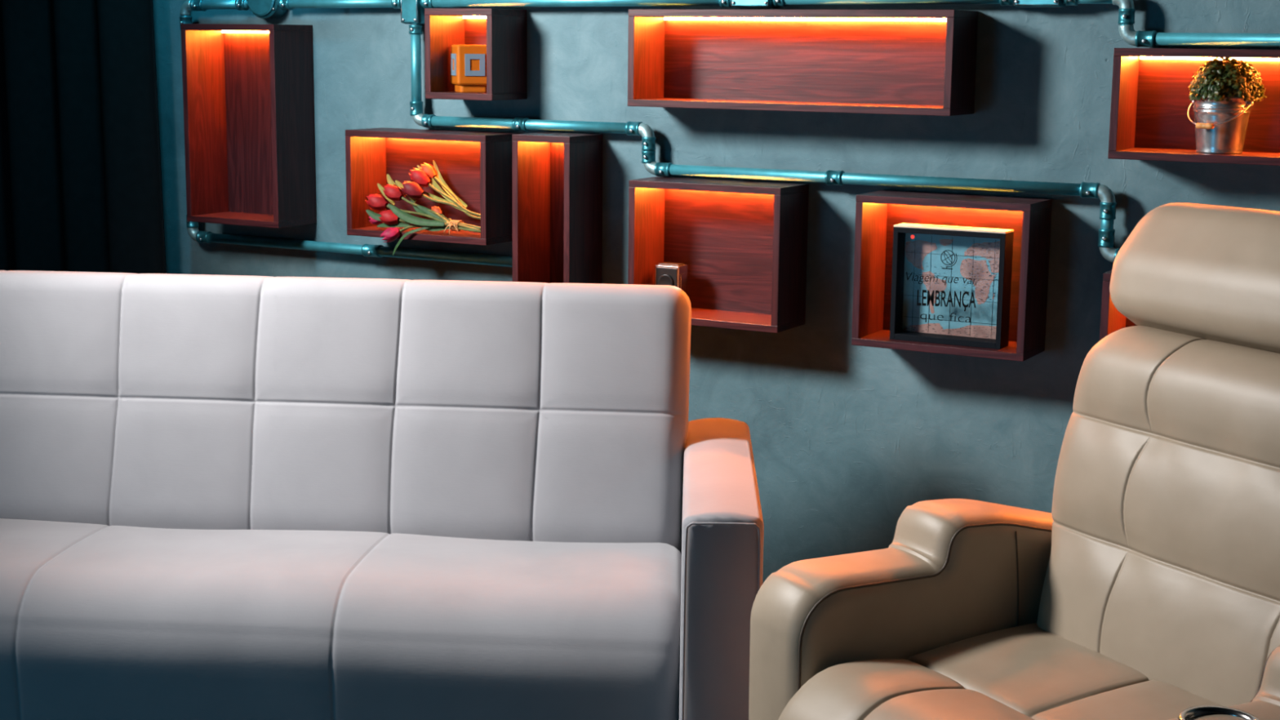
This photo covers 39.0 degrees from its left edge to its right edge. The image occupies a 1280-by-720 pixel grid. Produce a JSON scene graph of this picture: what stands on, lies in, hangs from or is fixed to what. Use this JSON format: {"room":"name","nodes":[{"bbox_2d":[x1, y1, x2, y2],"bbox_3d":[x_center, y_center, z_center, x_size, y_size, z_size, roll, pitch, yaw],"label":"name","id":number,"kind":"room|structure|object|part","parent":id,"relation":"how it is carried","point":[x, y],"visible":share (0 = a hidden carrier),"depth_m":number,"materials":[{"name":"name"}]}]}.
{"room":"living room","nodes":[
{"label":"living room","id":0,"kind":"room"},
{"bbox_2d":[152,0,1279,583],"bbox_3d":[0.719,-0.644,3.744,7.600,2.820,0.150,6,11,28],"label":"wall","id":1,"kind":"structure","parent":0,"point":[846,437],"depth_m":3.92,"materials":[{"name":"paint"}]},
{"bbox_2d":[180,23,316,227],"bbox_3d":[-0.980,-0.591,4.527,0.297,0.492,0.148,6,11,28],"label":"wall box","id":2,"kind":"object","parent":1,"relation":"attached to","point":[248,90],"visible":1,"depth_m":4.56,"materials":[{"name":"brown wood"}]},
{"bbox_3d":[-1.104,-0.604,4.594,0.015,0.462,0.148,6,11,28],"label":"panel","id":3,"kind":"part","parent":2,"relation":"part of","materials":[{"name":"brown wood"}]},
{"bbox_3d":[-0.978,-0.826,4.486,0.297,0.015,0.148,6,11,28],"label":"panel","id":4,"kind":"part","parent":2,"relation":"part of","materials":[{"name":"brown wood"}]},
{"bbox_3d":[-0.946,-0.601,4.588,0.267,0.462,0.008,6,11,28],"label":"panel","id":5,"kind":"part","parent":2,"relation":"part of","materials":[{"name":"brown wood"}]},
{"bbox_3d":[-0.983,-0.356,4.569,0.297,0.015,0.148,6,11,28],"label":"panel","id":6,"kind":"part","parent":2,"relation":"part of","materials":[{"name":"brown wood"}]},
{"bbox_3d":[-0.857,-0.578,4.461,0.015,0.462,0.148,6,11,28],"label":"panel","id":7,"kind":"part","parent":2,"relation":"part of","materials":[{"name":"brown wood"}]},
{"bbox_2d":[246,0,287,18],"bbox_3d":[-0.928,-0.901,4.497,0.100,0.100,0.058,6,11,28],"label":"junction box","id":8,"kind":"object","parent":1,"relation":"attached to","point":[264,9],"visible":0.95,"depth_m":4.48,"materials":[{"name":"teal metal"}]},
{"bbox_2d":[278,0,400,9],"bbox_3d":[-0.719,-0.867,4.386,0.374,0.035,0.059,6,11,28],"label":"conduit pipe","id":9,"kind":"object","parent":1,"relation":"attached to","point":[282,4],"visible":0.99,"depth_m":4.37,"materials":[{"name":"teal metal"}]},
{"bbox_2d":[179,0,512,266],"bbox_3d":[-0.704,-0.570,4.428,1.073,0.627,0.059,6,11,28],"label":"conduit pipe","id":10,"kind":"object","parent":1,"relation":"attached to","point":[366,250],"visible":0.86,"depth_m":4.51,"materials":[{"name":"teal metal"}]},
{"bbox_2d":[400,0,424,24],"bbox_3d":[-0.531,-0.846,4.282,0.052,0.098,0.063,6,11,28],"label":"junction box","id":11,"kind":"object","parent":1,"relation":"attached to","point":[412,12],"visible":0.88,"depth_m":4.26,"materials":[{"name":"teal metal"}]},
{"bbox_2d":[345,127,519,245],"bbox_3d":[-0.492,-0.416,4.285,0.400,0.251,0.148,6,11,28],"label":"wall box","id":12,"kind":"object","parent":1,"relation":"attached to","point":[476,166],"visible":0.73,"depth_m":4.31,"materials":[{"name":"brown wood"}]},
{"bbox_3d":[-0.661,-0.434,4.376,0.015,0.221,0.148,6,11,28],"label":"panel","id":13,"kind":"part","parent":12,"relation":"part of","materials":[{"name":"brown wood"}]},
{"bbox_2d":[364,160,480,255],"bbox_3d":[-0.497,-0.357,4.261,0.343,0.219,0.147,6,11,28],"label":"tulip bouquet","id":14,"kind":"object","parent":12,"relation":"in","point":[426,174],"visible":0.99,"depth_m":4.27,"materials":[{"name":"red plant"}]},
{"bbox_3d":[-0.629,-0.337,4.316,0.040,0.028,0.027,6,11,28],"label":"flower","id":15,"kind":"part","parent":14,"relation":"part of","materials":[{"name":"pink plant"}]},
{"bbox_3d":[-0.628,-0.377,4.308,0.058,0.039,0.039,6,11,28],"label":"flower","id":16,"kind":"part","parent":14,"relation":"part of","materials":[{"name":"red plant"}]},
{"bbox_3d":[-0.594,-0.338,4.280,0.053,0.036,0.036,6,11,28],"label":"flower","id":17,"kind":"part","parent":14,"relation":"part of","materials":[{"name":"red plant"}]},
{"bbox_3d":[-0.589,-0.295,4.258,0.049,0.036,0.033,1,10,1],"label":"flower","id":18,"kind":"part","parent":14,"relation":"part of","materials":[{"name":"pink plant"}]},
{"bbox_3d":[-0.588,-0.399,4.300,0.055,0.038,0.037,6,11,28],"label":"flower","id":19,"kind":"part","parent":14,"relation":"part of","materials":[{"name":"red plant"}]},
{"bbox_3d":[-0.541,-0.404,4.283,0.060,0.041,0.041,6,11,28],"label":"flower","id":20,"kind":"part","parent":14,"relation":"part of","materials":[{"name":"red plant"}]},
{"bbox_3d":[-0.526,-0.435,4.305,0.059,0.045,0.040,6,11,28],"label":"flower","id":21,"kind":"part","parent":14,"relation":"part of","materials":[{"name":"red plant"}]},
{"bbox_3d":[-0.506,-0.452,4.316,0.047,0.039,0.033,6,11,28],"label":"flower","id":22,"kind":"part","parent":14,"relation":"part of","materials":[{"name":"orange plant"}]},
{"bbox_3d":[-0.480,-0.351,4.272,0.037,0.026,0.026,6,11,28],"label":"flower","id":23,"kind":"part","parent":14,"relation":"part of","materials":[{"name":"orange plant"}]},
{"bbox_3d":[-0.494,-0.300,4.306,0.400,0.015,0.148,6,11,28],"label":"panel","id":24,"kind":"part","parent":12,"relation":"part of","materials":[{"name":"brown wood"}]},
{"bbox_3d":[-0.491,-0.532,4.265,0.400,0.015,0.148,6,11,28],"label":"panel","id":25,"kind":"part","parent":12,"relation":"part of","materials":[{"name":"brown wood"}]},
{"bbox_3d":[-0.459,-0.426,4.346,0.370,0.221,0.008,6,11,28],"label":"panel","id":26,"kind":"part","parent":12,"relation":"part of","materials":[{"name":"brown wood"}]},
{"bbox_3d":[-0.324,-0.398,4.194,0.015,0.221,0.148,6,11,28],"label":"panel","id":27,"kind":"part","parent":12,"relation":"part of","materials":[{"name":"brown wood"}]},
{"bbox_2d":[424,8,526,100],"bbox_3d":[-0.379,-0.707,4.172,0.184,0.205,0.148,6,11,28],"label":"wall box","id":28,"kind":"object","parent":1,"relation":"attached to","point":[503,31],"visible":0.88,"depth_m":4.15,"materials":[{"name":"brown wood"}]},
{"bbox_3d":[-0.453,-0.715,4.212,0.015,0.175,0.148,6,11,28],"label":"panel","id":29,"kind":"part","parent":28,"relation":"part of","materials":[{"name":"brown wood"}]},
{"bbox_2d":[450,44,486,92],"bbox_3d":[-0.386,-0.677,4.191,0.098,0.108,0.082,-3,11,-19],"label":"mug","id":30,"kind":"object","parent":28,"relation":"in","point":[468,62],"visible":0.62,"depth_m":4.15,"materials":[{"name":"orange ceramic"}]},
{"bbox_3d":[-0.378,-0.800,4.156,0.184,0.015,0.148,6,11,28],"label":"panel","id":31,"kind":"part","parent":28,"relation":"part of","materials":[{"name":"brown wood"}]},
{"bbox_3d":[-0.345,-0.717,4.232,0.154,0.175,0.008,6,11,28],"label":"panel","id":32,"kind":"part","parent":28,"relation":"part of","materials":[{"name":"brown wood"}]},
{"bbox_3d":[-0.380,-0.614,4.189,0.184,0.015,0.148,6,11,28],"label":"panel","id":33,"kind":"part","parent":28,"relation":"part of","materials":[{"name":"brown wood"}]},
{"bbox_3d":[-0.305,-0.699,4.132,0.015,0.175,0.148,6,11,28],"label":"panel","id":34,"kind":"part","parent":28,"relation":"part of","materials":[{"name":"brown wood"}]},
{"bbox_2d":[511,132,602,283],"bbox_3d":[-0.189,-0.270,4.141,0.152,0.492,0.148,6,11,28],"label":"wall box","id":35,"kind":"object","parent":1,"relation":"attached to","point":[557,176],"visible":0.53,"depth_m":4.12,"materials":[{"name":"brown wood"}]},
{"bbox_3d":[-0.249,-0.277,4.173,0.015,0.462,0.148,6,11,28],"label":"panel","id":36,"kind":"part","parent":35,"relation":"part of","materials":[{"name":"brown wood"}]},
{"bbox_3d":[-0.187,-0.505,4.099,0.152,0.015,0.148,6,11,28],"label":"panel","id":37,"kind":"part","parent":35,"relation":"part of","materials":[{"name":"brown wood"}]},
{"bbox_3d":[-0.155,-0.281,4.202,0.122,0.462,0.008,6,11,28],"label":"panel","id":38,"kind":"part","parent":35,"relation":"part of","materials":[{"name":"brown wood"}]},
{"bbox_3d":[-0.130,-0.264,4.109,0.015,0.462,0.148,6,11,28],"label":"panel","id":39,"kind":"part","parent":35,"relation":"part of","materials":[{"name":"brown wood"}]},
{"bbox_2d":[421,0,732,8],"bbox_3d":[-0.150,-0.810,4.078,0.811,0.036,0.059,6,11,28],"label":"conduit pipe","id":40,"kind":"object","parent":1,"relation":"attached to","point":[424,3],"visible":0.91,"depth_m":4.07,"materials":[{"name":"teal metal"}]},
{"bbox_2d":[627,176,808,333],"bbox_3d":[0.169,-0.236,3.947,0.363,0.307,0.148,6,11,28],"label":"wall box","id":41,"kind":"object","parent":1,"relation":"attached to","point":[743,244],"visible":0.8,"depth_m":3.98,"materials":[{"name":"brown wood"}]},
{"bbox_3d":[0.016,-0.252,4.030,0.015,0.277,0.148,6,11,28],"label":"panel","id":42,"kind":"part","parent":41,"relation":"part of","materials":[{"name":"brown wood"}]},
{"bbox_2d":[654,262,687,294],"bbox_3d":[0.068,-0.162,4.012,0.063,0.106,0.048,6,11,28],"label":"block","id":43,"kind":"object","parent":41,"relation":"on","point":[675,274],"visible":0.61,"depth_m":3.99,"materials":[{"name":"grey metal"}]},
{"bbox_3d":[0.058,-0.158,3.996,0.052,0.092,0.001,6,11,28],"label":"plate","id":44,"kind":"part","parent":43,"relation":"part of","materials":[{"name":"grey metal"}]},
{"bbox_3d":[0.069,-0.213,4.006,0.048,0.002,0.030,6,11,28],"label":"plate","id":45,"kind":"part","parent":43,"relation":"part of","materials":[{"name":"grey metal"}]},
{"bbox_3d":[0.170,-0.380,3.922,0.363,0.015,0.148,6,11,28],"label":"panel","id":46,"kind":"part","parent":41,"relation":"part of","materials":[{"name":"brown wood"}]},
{"bbox_3d":[0.202,-0.246,4.008,0.333,0.277,0.008,6,11,28],"label":"panel","id":47,"kind":"part","parent":41,"relation":"part of","materials":[{"name":"brown wood"}]},
{"bbox_3d":[0.167,-0.092,3.973,0.363,0.015,0.148,6,11,28],"label":"panel","id":48,"kind":"part","parent":41,"relation":"part of","materials":[{"name":"brown wood"}]},
{"bbox_3d":[0.321,-0.220,3.865,0.015,0.277,0.148,6,11,28],"label":"panel","id":49,"kind":"part","parent":41,"relation":"part of","materials":[{"name":"brown wood"}]},
{"bbox_2d":[730,0,779,8],"bbox_3d":[0.247,-0.802,3.856,0.094,0.098,0.063,6,11,28],"label":"junction box","id":50,"kind":"object","parent":1,"relation":"attached to","point":[735,3],"visible":0.98,"depth_m":3.84,"materials":[{"name":"teal metal"}]},
{"bbox_2d":[408,24,1119,262],"bbox_3d":[0.850,-0.426,3.586,3.181,0.456,0.059,6,11,28],"label":"conduit pipe","id":51,"kind":"object","parent":1,"relation":"attached to","point":[1084,189],"visible":0.97,"depth_m":3.90,"materials":[{"name":"teal metal"}]},
{"bbox_2d":[627,8,977,115],"bbox_3d":[0.330,-0.629,3.790,0.731,0.207,0.148,6,11,28],"label":"wall box","id":52,"kind":"object","parent":1,"relation":"attached to","point":[906,62],"visible":1,"depth_m":3.83,"materials":[{"name":"brown wood"}]},
{"bbox_3d":[0.016,-0.663,3.960,0.015,0.177,0.148,6,11,28],"label":"panel","id":53,"kind":"part","parent":52,"relation":"part of","materials":[{"name":"brown wood"}]},
{"bbox_3d":[0.329,-0.535,3.807,0.731,0.015,0.148,6,11,28],"label":"panel","id":54,"kind":"part","parent":52,"relation":"part of","materials":[{"name":"brown wood"}]},
{"bbox_3d":[0.331,-0.724,3.774,0.731,0.015,0.148,6,11,28],"label":"panel","id":55,"kind":"part","parent":52,"relation":"part of","materials":[{"name":"brown wood"}]},
{"bbox_3d":[0.363,-0.640,3.851,0.701,0.177,0.008,6,11,28],"label":"panel","id":56,"kind":"part","parent":52,"relation":"part of","materials":[{"name":"brown wood"}]},
{"bbox_3d":[0.643,-0.596,3.621,0.015,0.177,0.148,6,11,28],"label":"panel","id":57,"kind":"part","parent":52,"relation":"part of","materials":[{"name":"brown wood"}]},
{"bbox_2d":[772,0,1013,6],"bbox_3d":[0.519,-0.744,3.716,0.522,0.034,0.059,6,11,28],"label":"conduit pipe","id":58,"kind":"object","parent":1,"relation":"attached to","point":[776,2],"visible":0.99,"depth_m":3.71,"materials":[{"name":"teal metal"}]},
{"bbox_2d":[851,190,1052,361],"bbox_3d":[0.636,-0.178,3.697,0.365,0.312,0.148,6,11,28],"label":"wall box","id":59,"kind":"object","parent":1,"relation":"attached to","point":[877,212],"visible":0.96,"depth_m":3.70,"materials":[{"name":"brown wood"}]},
{"bbox_3d":[0.482,-0.195,3.780,0.015,0.282,0.148,6,11,28],"label":"panel","id":60,"kind":"part","parent":59,"relation":"part of","materials":[{"name":"brown wood"}]},
{"bbox_3d":[0.634,-0.032,3.723,0.365,0.015,0.148,6,11,28],"label":"panel","id":61,"kind":"part","parent":59,"relation":"part of","materials":[{"name":"brown wood"}]},
{"bbox_2d":[889,222,1013,349],"bbox_3d":[0.633,-0.153,3.680,0.236,0.237,0.054,6,11,28],"label":"frame","id":62,"kind":"object","parent":59,"relation":"in","point":[951,285],"visible":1,"depth_m":3.69,"materials":[{"name":"paper"}]},
{"bbox_3d":[0.535,-0.161,3.734,0.010,0.233,0.054,6,11,28],"label":"frame","id":63,"kind":"part","parent":62,"relation":"part of","materials":[{"name":"black paint"}]},
{"bbox_3d":[0.632,-0.042,3.700,0.215,0.012,0.054,6,11,28],"label":"frame","id":64,"kind":"part","parent":62,"relation":"part of","materials":[{"name":"black paint"}]},
{"bbox_3d":[0.635,-0.260,3.661,0.215,0.010,0.054,6,11,28],"label":"frame","id":65,"kind":"part","parent":62,"relation":"part of","materials":[{"name":"black paint"}]},
{"bbox_2d":[902,232,999,339],"bbox_3d":[0.644,-0.154,3.699,0.215,0.212,0.009,6,11,28],"label":"print","id":66,"kind":"object","parent":62,"relation":"on","point":[979,257],"depth_m":3.70,"materials":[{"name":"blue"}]},
{"bbox_3d":[0.732,-0.140,3.627,0.010,0.233,0.054,6,11,28],"label":"frame","id":67,"kind":"part","parent":62,"relation":"part of","materials":[{"name":"black paint"}]},
{"bbox_3d":[0.669,-0.189,3.757,0.335,0.282,0.008,6,11,28],"label":"panel","id":68,"kind":"part","parent":59,"relation":"part of","materials":[{"name":"brown wood"}]},
{"bbox_3d":[0.637,-0.324,3.671,0.365,0.015,0.148,6,11,28],"label":"panel","id":69,"kind":"part","parent":59,"relation":"part of","materials":[{"name":"brown wood"}]},
{"bbox_3d":[0.789,-0.162,3.614,0.015,0.282,0.148,6,11,28],"label":"panel","id":70,"kind":"part","parent":59,"relation":"part of","materials":[{"name":"brown wood"}]},
{"bbox_2d":[1013,0,1066,7],"bbox_3d":[0.791,-0.746,3.562,0.096,0.098,0.063,6,11,28],"label":"junction box","id":71,"kind":"object","parent":1,"relation":"attached to","point":[1019,3],"visible":0.98,"depth_m":3.55,"materials":[{"name":"teal metal"}]},
{"bbox_2d":[1099,270,1137,340],"bbox_3d":[1.085,-0.009,3.475,0.366,0.309,0.148,6,11,28],"label":"wall box","id":72,"kind":"object","parent":1,"relation":"attached to","point":[1112,320],"visible":0.14,"depth_m":3.49,"materials":[{"name":"brown wood"}]},
{"bbox_3d":[1.087,-0.153,3.450,0.366,0.015,0.148,6,11,28],"label":"panel","id":73,"kind":"part","parent":72,"relation":"part of","materials":[{"name":"brown wood"}]},
{"bbox_3d":[0.931,-0.025,3.558,0.015,0.279,0.148,6,11,28],"label":"panel","id":74,"kind":"part","parent":72,"relation":"part of","materials":[{"name":"brown wood"}]},
{"bbox_3d":[1.119,-0.019,3.536,0.336,0.279,0.008,6,11,28],"label":"panel","id":75,"kind":"part","parent":72,"relation":"part of","materials":[{"name":"brown wood"}]},
{"bbox_2d":[1062,0,1279,47],"bbox_3d":[1.541,-0.598,3.171,1.610,0.110,0.059,6,11,28],"label":"conduit pipe","id":76,"kind":"object","parent":1,"relation":"attached to","point":[1126,10],"visible":1,"depth_m":3.44,"materials":[{"name":"teal metal"}]},
{"bbox_2d":[1107,48,1279,165],"bbox_3d":[1.246,-0.462,3.308,0.730,0.208,0.148,6,11,28],"label":"wall box","id":77,"kind":"object","parent":1,"relation":"attached to","point":[1150,102],"visible":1,"depth_m":3.44,"materials":[{"name":"brown wood"}]},
{"bbox_3d":[0.933,-0.495,3.477,0.015,0.178,0.148,6,11,28],"label":"panel","id":78,"kind":"part","parent":77,"relation":"part of","materials":[{"name":"brown wood"}]},
{"bbox_3d":[1.245,-0.367,3.325,0.730,0.015,0.148,6,11,28],"label":"panel","id":79,"kind":"part","parent":77,"relation":"part of","materials":[{"name":"brown wood"}]},
{"bbox_3d":[1.247,-0.557,3.291,0.730,0.015,0.148,6,11,28],"label":"panel","id":80,"kind":"part","parent":77,"relation":"part of","materials":[{"name":"brown wood"}]},
{"bbox_2d":[1187,57,1266,154],"bbox_3d":[1.088,-0.480,3.387,0.131,0.181,0.132,-4,11,-23],"label":"potted plant","id":81,"kind":"object","parent":77,"relation":"on","point":[1222,94],"visible":0.99,"depth_m":3.35,"materials":[{"name":"metal"}]},
{"bbox_3d":[1.069,-0.458,3.365,0.120,0.044,0.064,10,14,44],"label":"bail handle","id":82,"kind":"part","parent":81,"relation":"part of","materials":[{"name":"silver metal"}]},
{"bbox_3d":[-0.554,-1.697,1.177,7.900,0.120,5.500,6,11,28],"label":"ceiling","id":83,"kind":"structure","parent":0,"visible":0},
{"bbox_2d":[0,0,166,273],"bbox_3d":[-1.843,-0.896,4.937,1.407,2.785,0.116,6,11,28],"label":"curtain","id":84,"kind":"object","parent":83,"relation":"hanging from","point":[81,187],"visible":0.41,"depth_m":4.81,"materials":[{"name":"black fabric"}]},
{"bbox_3d":[-0.585,1.188,1.687,7.900,0.140,5.500,6,11,28],"label":"floor","id":85,"kind":"structure","parent":0,"visible":0},
{"bbox_2d":[0,270,764,719],"bbox_3d":[-0.771,0.328,3.467,2.029,0.929,0.911,2,10,5],"label":"sofa","id":86,"kind":"object","parent":85,"relation":"on","point":[223,497],"visible":0.99,"depth_m":3.46,"materials":[{"name":"white leather"},{"name":"black lacquer"}]},
{"bbox_3d":[-0.760,0.513,3.337,1.727,0.332,0.467,2,10,5],"label":"seat","id":87,"kind":"part","parent":86,"relation":"part of","materials":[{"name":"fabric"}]},
{"bbox_3d":[-0.747,0.121,3.605,1.684,0.570,0.282,2,10,5],"label":"backrest","id":88,"kind":"part","parent":86,"relation":"part of","materials":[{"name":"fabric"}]},
{"bbox_3d":[0.145,0.424,3.398,0.133,0.516,0.908,1,10,2],"label":"armrest","id":89,"kind":"part","parent":86,"relation":"part of","materials":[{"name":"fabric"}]},
{"bbox_2d":[748,202,1279,719],"bbox_3d":[0.680,0.386,2.554,0.813,1.165,0.910,-5,11,-28],"label":"recliner","id":90,"kind":"object","parent":85,"relation":"on","point":[1148,588],"visible":1,"depth_m":2.65,"materials":[{"name":"beige leather"}]},
{"bbox_3d":[0.483,0.540,2.912,0.667,0.635,0.151,-5,11,-28],"label":"armrest","id":91,"kind":"part","parent":90,"relation":"part of","materials":[{"name":"beige leather"}]},
{"bbox_2d":[907,622,1223,719],"bbox_3d":[0.695,0.559,2.593,0.368,0.211,0.604,-5,11,-28],"label":"seat cushion","id":92,"kind":"object","parent":90,"relation":"on","point":[1035,671],"depth_m":2.62,"materials":[{"name":"beige leather"}]},
{"bbox_2d":[1034,325,1279,706],"bbox_3d":[0.864,0.268,2.634,0.309,0.576,0.650,-5,11,-28],"label":"cushion","id":93,"kind":"object","parent":90,"relation":"on","point":[1157,559],"depth_m":2.61,"materials":[{"name":"beige leather"}]},
{"bbox_3d":[0.845,0.660,2.256,0.667,0.635,0.151,-5,11,-28],"label":"armrest","id":94,"kind":"part","parent":90,"relation":"part of","materials":[{"name":"beige leather"}]}
]}

